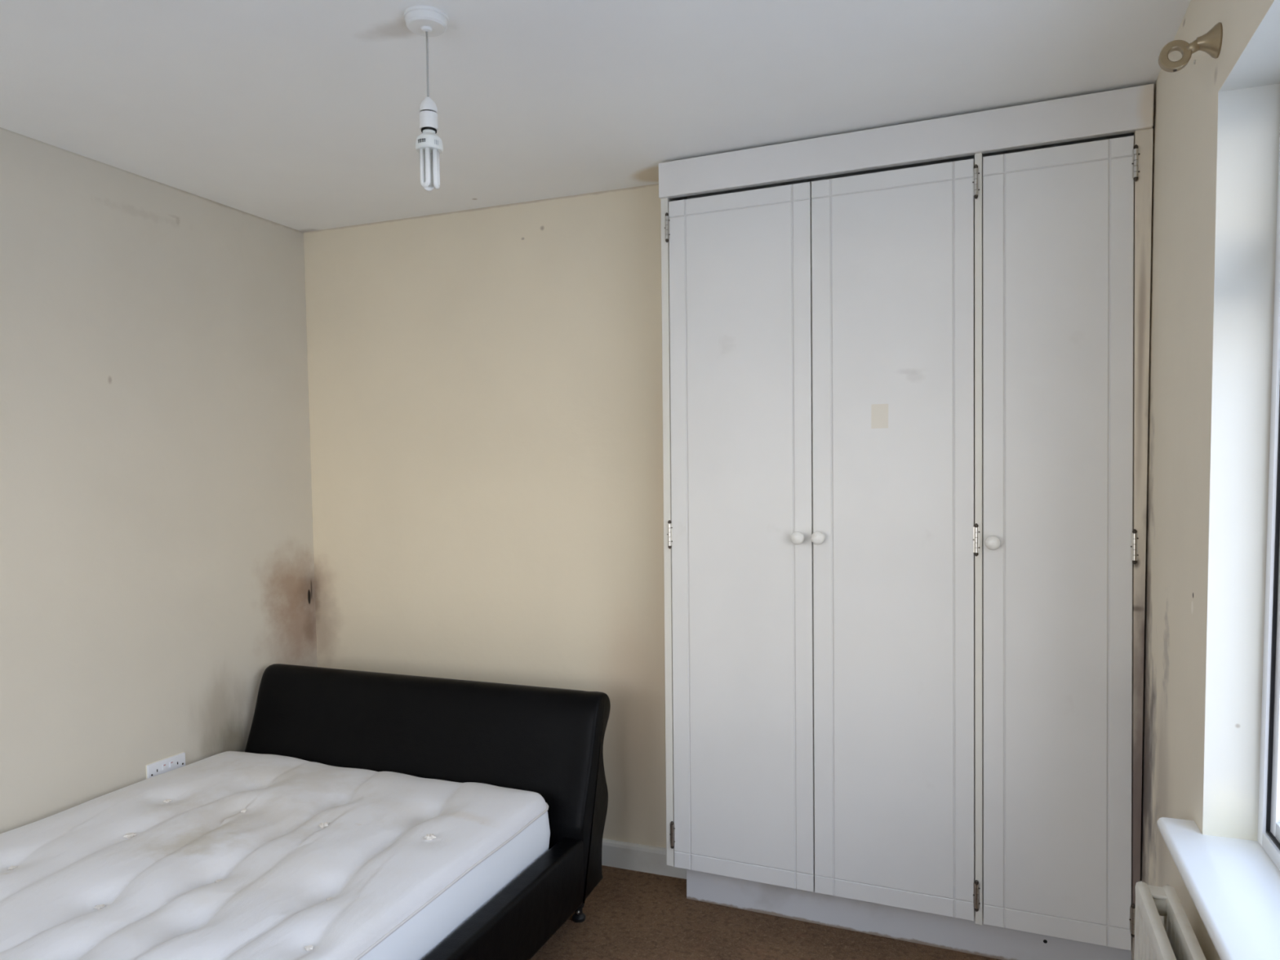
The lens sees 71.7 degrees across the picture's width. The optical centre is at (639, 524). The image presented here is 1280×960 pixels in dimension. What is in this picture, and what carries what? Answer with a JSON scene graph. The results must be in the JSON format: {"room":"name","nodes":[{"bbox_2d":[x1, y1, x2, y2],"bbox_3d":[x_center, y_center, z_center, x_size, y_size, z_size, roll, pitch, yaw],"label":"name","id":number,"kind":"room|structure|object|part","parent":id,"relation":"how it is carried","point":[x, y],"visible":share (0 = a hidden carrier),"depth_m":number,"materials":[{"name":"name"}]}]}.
{"room":"bedroom","nodes":[
{"label":"bedroom","id":0,"kind":"room"},
{"bbox_2d":[0,127,317,833],"bbox_3d":[-2.108,0.135,1.843,0.120,2.400,3.900,1,4,21],"label":"wall","id":1,"kind":"structure","parent":0,"point":[157,557],"depth_m":2.87,"materials":[{"name":"paint"}]},
{"bbox_2d":[145,751,185,778],"bbox_3d":[-1.596,0.826,2.989,0.015,0.075,0.149,1,4,21],"label":"double socket","id":2,"kind":"object","parent":1,"relation":"attached to","point":[176,761],"visible":0.77,"depth_m":2.98,"materials":[{"name":"plastic"}]},
{"bbox_2d":[303,183,666,848],"bbox_3d":[0.162,0.038,3.109,3.420,2.400,0.120,1,4,21],"label":"wall","id":3,"kind":"structure","parent":0,"point":[486,394],"depth_m":3.29,"materials":[{"name":"paint"}]},
{"bbox_2d":[601,838,686,879],"bbox_3d":[-0.560,1.185,3.389,1.622,0.092,0.018,1,4,21],"label":"baseboard","id":4,"kind":"structure","parent":3,"relation":"attached to","point":[616,854],"depth_m":3.16,"materials":[{"name":"white wood"}]},
{"bbox_2d":[0,0,1191,231],"bbox_3d":[-0.688,-1.094,1.208,3.199,0.100,4.140,1,4,21],"label":"ceiling","id":5,"kind":"structure","parent":0,"point":[300,115],"depth_m":2.21,"materials":[{"name":"paint"}]},
{"bbox_2d":[403,5,448,191],"bbox_3d":[-0.456,-0.906,1.908,0.094,0.362,0.094,1,4,21],"label":"pendant light","id":6,"kind":"object","parent":5,"relation":"hanging from","point":[426,21],"visible":1,"depth_m":1.90,"materials":[{"name":"white plastic"}]},
{"bbox_3d":[-0.457,-0.985,1.904,0.006,0.148,0.004,1,4,21],"label":"cord","id":7,"kind":"part","parent":6,"relation":"part of","materials":[{"name":"white plastic"}]},
{"bbox_3d":[-0.455,-0.828,1.913,0.058,0.043,0.058,1,4,21],"label":"energy bulb","id":8,"kind":"part","parent":6,"relation":"part of","materials":[{"name":"plastic"}]},
{"bbox_2d":[529,865,1000,959],"bbox_3d":[-0.662,1.401,1.354,3.199,0.100,4.140,1,4,21],"label":"floor","id":9,"kind":"structure","parent":0,"point":[630,914],"depth_m":2.72,"materials":[{"name":"carpet"}]},
{"bbox_2d":[244,663,610,959],"bbox_3d":[-1.161,0.953,2.130,1.412,0.716,2.269,1,4,21],"label":"sleigh bed","id":10,"kind":"object","parent":9,"relation":"on","point":[548,742],"visible":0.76,"depth_m":2.90,"materials":[{"name":"black leather"}]},
{"bbox_2d":[0,751,550,959],"bbox_3d":[-1.214,0.962,2.095,1.336,0.236,1.895,1,4,21],"label":"mattress","id":11,"kind":"object","parent":10,"relation":"on","point":[228,855],"visible":0.98,"depth_m":2.25,"materials":[{"name":"fabric"}]},
{"bbox_3d":[-0.562,1.122,1.827,0.070,0.204,2.005,1,4,21],"label":"rail","id":12,"kind":"part","parent":10,"relation":"part of","materials":[{"name":"black leather"}]},
{"bbox_3d":[-0.195,1.210,2.822,0.044,0.100,0.043,1,4,21],"label":"leg","id":13,"kind":"part","parent":10,"relation":"part of","materials":[{"name":"black plastic"}]},
{"bbox_2d":[658,83,1154,959],"bbox_3d":[0.732,0.063,2.659,1.369,2.391,0.239,1,4,24],"label":"wardrobe","id":14,"kind":"object","parent":9,"relation":"on","point":[905,366],"visible":0.97,"depth_m":2.54,"materials":[{"name":"paint"}]},
{"bbox_3d":[0.315,0.058,2.763,0.460,2.144,0.019,1,4,24],"label":"door","id":15,"kind":"part","parent":14,"relation":"part of","materials":[{"name":"paint"}]},
{"bbox_3d":[0.474,0.040,2.661,0.040,0.040,0.039,1,4,24],"label":"knob","id":16,"kind":"part","parent":14,"relation":"part of","materials":[{"name":"ceramic"}]},
{"bbox_3d":[0.530,0.040,2.637,0.040,0.040,0.039,1,4,24],"label":"knob","id":17,"kind":"part","parent":14,"relation":"part of","materials":[{"name":"ceramic"}]},
{"bbox_3d":[0.734,0.064,2.581,0.472,2.144,0.019,1,4,24],"label":"door","id":18,"kind":"part","parent":14,"relation":"part of","materials":[{"name":"paint"}]},
{"bbox_3d":[0.973,0.050,2.444,0.040,0.040,0.039,1,4,24],"label":"knob","id":19,"kind":"part","parent":14,"relation":"part of","materials":[{"name":"ceramic"}]},
{"bbox_3d":[1.132,0.072,2.408,0.397,2.148,0.019,1,4,24],"label":"door","id":20,"kind":"part","parent":14,"relation":"part of","materials":[{"name":"paint"}]},
{"bbox_2d":[1131,0,1279,959],"bbox_3d":[0.862,0.173,0.679,0.341,2.400,3.900,1,4,21],"label":"wall","id":21,"kind":"structure","parent":0,"point":[1215,133],"depth_m":1.70,"materials":[{"name":"paint"}]},
{"bbox_2d":[1133,880,1206,959],"bbox_3d":[0.789,1.065,1.108,0.100,0.570,1.641,1,4,21],"label":"radiator","id":22,"kind":"object","parent":21,"relation":"attached to","point":[1172,937],"visible":1,"depth_m":1.70,"materials":[{"name":"metal"}]},
{"bbox_3d":[0.744,1.011,1.099,0.022,0.460,1.597,1,4,21],"label":"panel","id":23,"kind":"part","parent":22,"relation":"part of","materials":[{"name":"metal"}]},
{"bbox_3d":[0.789,1.012,1.081,0.022,0.460,1.597,1,4,21],"label":"panel","id":24,"kind":"part","parent":22,"relation":"part of","materials":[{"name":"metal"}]},
{"bbox_2d":[1158,22,1222,72],"bbox_3d":[1.022,-0.885,1.650,0.098,0.075,0.060,1,4,21],"label":"bracket","id":25,"kind":"object","parent":21,"relation":"attached to","point":[1211,42],"visible":1,"depth_m":1.64,"materials":[{"name":"gold metal"}]},
{"bbox_3d":[1.029,-0.887,1.647,0.030,0.029,0.021,1,4,21],"label":"stem","id":26,"kind":"part","parent":25,"relation":"part of","materials":[{"name":"gold metal"}]},
{"bbox_2d":[1156,817,1279,959],"bbox_3d":[0.764,0.666,0.849,0.160,0.027,1.991,1,4,21],"label":"window sill","id":27,"kind":"structure","parent":21,"relation":"attached to","point":[1233,884],"depth_m":1.50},
{"bbox_2d":[1257,126,1279,871],"bbox_3d":[0.855,-0.044,0.769,0.064,1.398,1.847,1,4,21],"label":"window","id":28,"kind":"structure","parent":21,"relation":"in","point":[1268,814],"depth_m":1.62,"materials":[{"name":"white plastic"}]},
{"bbox_3d":[1.080,0.078,1.348,0.040,1.023,0.560,1,4,21],"label":"sash","id":29,"kind":"part","parent":28,"relation":"part of","materials":[{"name":"white plastic"}]}
]}

